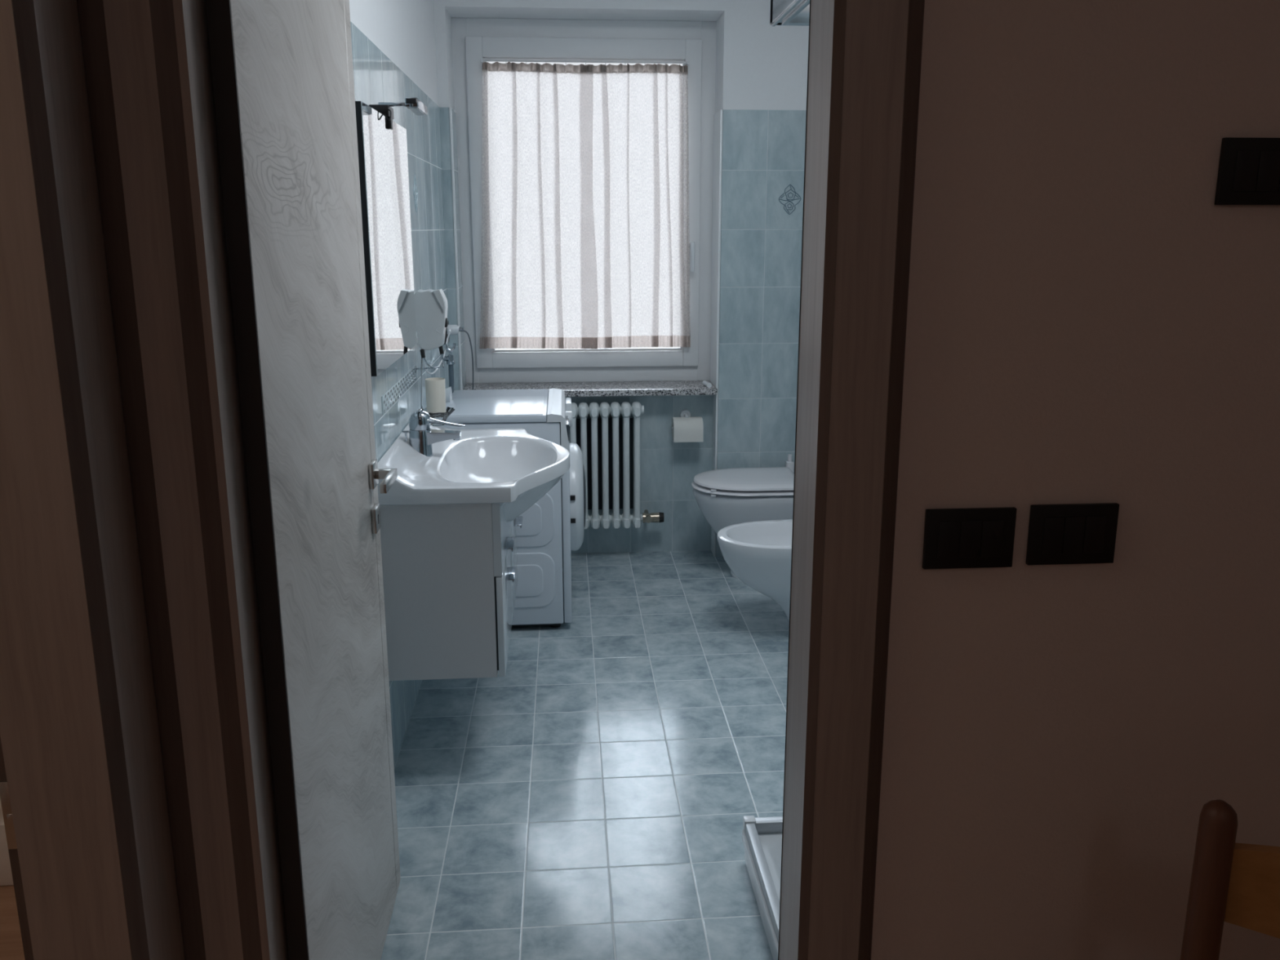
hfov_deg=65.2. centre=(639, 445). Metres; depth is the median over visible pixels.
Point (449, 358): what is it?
water tap
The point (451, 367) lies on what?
supply hose
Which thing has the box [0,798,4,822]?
wall
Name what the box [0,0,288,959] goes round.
door frame
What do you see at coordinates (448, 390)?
funnel
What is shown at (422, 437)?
faucet
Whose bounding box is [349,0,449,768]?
wall
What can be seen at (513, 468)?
washbasin
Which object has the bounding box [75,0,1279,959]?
wall
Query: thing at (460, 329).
power cable
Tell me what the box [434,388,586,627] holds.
washing machine
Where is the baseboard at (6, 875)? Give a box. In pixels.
[0,822,13,885]
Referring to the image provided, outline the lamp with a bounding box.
[368,97,427,129]
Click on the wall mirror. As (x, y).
(383, 161)
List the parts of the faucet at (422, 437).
popup rod, lever, spout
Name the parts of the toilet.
seat, lid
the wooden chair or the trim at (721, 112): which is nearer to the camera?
the wooden chair
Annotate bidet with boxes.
[716,519,792,629]
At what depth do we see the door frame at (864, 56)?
1.37 m
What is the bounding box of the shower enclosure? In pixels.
[742,0,809,943]
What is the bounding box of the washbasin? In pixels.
[377,422,569,521]
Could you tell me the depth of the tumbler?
3.27 m
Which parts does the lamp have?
arm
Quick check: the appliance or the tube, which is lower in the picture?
the tube
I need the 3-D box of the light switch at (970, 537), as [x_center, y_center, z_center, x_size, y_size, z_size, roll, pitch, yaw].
[0.463,0.130,1.407,0.128,0.086,0.010,-1,12,-4]
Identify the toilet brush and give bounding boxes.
[785,453,794,472]
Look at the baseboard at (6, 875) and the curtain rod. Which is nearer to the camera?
the baseboard at (6, 875)
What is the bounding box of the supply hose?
[448,364,453,392]
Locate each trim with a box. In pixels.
[448,106,462,390]
[713,109,722,556]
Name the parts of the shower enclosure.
rail, rail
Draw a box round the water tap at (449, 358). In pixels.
[440,342,455,364]
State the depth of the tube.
4.53 m
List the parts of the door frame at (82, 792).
strike plate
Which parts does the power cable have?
cord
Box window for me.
[450,17,717,396]
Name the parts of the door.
handle, lock plate, lever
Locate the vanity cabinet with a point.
(450, 571)
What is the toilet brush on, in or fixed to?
on the floor
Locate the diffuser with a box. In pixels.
[407,107,426,115]
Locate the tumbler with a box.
[425,377,445,413]
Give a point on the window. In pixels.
(629, 371)
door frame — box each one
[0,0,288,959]
[777,0,924,959]
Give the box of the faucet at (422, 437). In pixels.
[402,409,465,457]
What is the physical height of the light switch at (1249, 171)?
0.086 m
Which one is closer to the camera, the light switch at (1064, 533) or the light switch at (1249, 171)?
the light switch at (1249, 171)
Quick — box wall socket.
[444,320,449,344]
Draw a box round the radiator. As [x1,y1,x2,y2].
[568,401,663,528]
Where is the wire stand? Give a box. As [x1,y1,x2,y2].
[414,317,448,408]
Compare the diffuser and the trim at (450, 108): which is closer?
the diffuser
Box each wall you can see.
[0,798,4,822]
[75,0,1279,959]
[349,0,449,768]
[433,0,808,556]
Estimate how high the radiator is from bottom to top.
0.587 m
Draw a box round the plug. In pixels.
[422,324,459,374]
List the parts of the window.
sill, handle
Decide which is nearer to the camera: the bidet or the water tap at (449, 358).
the bidet
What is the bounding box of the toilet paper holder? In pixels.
[671,408,691,429]
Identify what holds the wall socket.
attached to the wall at (393, 46)
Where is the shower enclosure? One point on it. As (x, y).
(782, 12)
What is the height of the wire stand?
0.323 m
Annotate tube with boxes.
[702,380,711,387]
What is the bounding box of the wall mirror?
[355,101,416,376]
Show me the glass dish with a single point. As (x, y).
(449, 411)
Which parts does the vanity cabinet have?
drawer, door, handle, handle, door, handle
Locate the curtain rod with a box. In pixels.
[480,58,688,65]
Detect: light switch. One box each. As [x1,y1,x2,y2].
[922,506,1016,568]
[1025,502,1119,564]
[1214,137,1279,204]
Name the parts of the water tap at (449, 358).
handle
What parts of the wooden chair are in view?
post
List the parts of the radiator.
panel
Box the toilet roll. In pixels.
[671,417,703,442]
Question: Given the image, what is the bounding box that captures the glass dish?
[417,406,455,426]
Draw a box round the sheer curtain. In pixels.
[479,59,690,348]
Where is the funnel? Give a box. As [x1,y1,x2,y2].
[445,386,452,402]
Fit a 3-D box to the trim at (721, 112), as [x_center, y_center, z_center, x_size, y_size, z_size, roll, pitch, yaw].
[0.349,-0.457,4.480,0.010,2.000,0.006,-1,12,-4]
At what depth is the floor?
2.79 m
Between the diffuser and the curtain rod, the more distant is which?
the curtain rod
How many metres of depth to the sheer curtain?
4.47 m
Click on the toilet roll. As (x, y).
(691, 429)
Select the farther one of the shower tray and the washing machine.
the washing machine
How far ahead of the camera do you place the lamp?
2.64 m
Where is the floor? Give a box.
[0,550,788,959]
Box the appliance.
[414,288,448,350]
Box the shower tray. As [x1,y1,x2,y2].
[742,829,782,959]
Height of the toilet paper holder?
0.083 m
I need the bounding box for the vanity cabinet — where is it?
[380,503,522,680]
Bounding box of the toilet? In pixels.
[691,466,794,579]
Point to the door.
(282, 70)
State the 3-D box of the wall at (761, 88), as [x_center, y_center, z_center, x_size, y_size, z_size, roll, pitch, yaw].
[-0.051,-0.851,4.597,1.850,2.720,0.463,-1,12,-4]
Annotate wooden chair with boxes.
[1180,799,1279,959]
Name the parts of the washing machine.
panel, control panel, panel, detergent drawer, program knob, door, porthole glass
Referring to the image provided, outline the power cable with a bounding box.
[458,326,473,390]
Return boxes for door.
[205,0,400,959]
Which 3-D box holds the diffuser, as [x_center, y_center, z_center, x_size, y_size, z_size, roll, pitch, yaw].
[-0.598,-0.896,2.683,0.024,0.002,0.180,-1,12,-4]
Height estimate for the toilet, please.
0.454 m

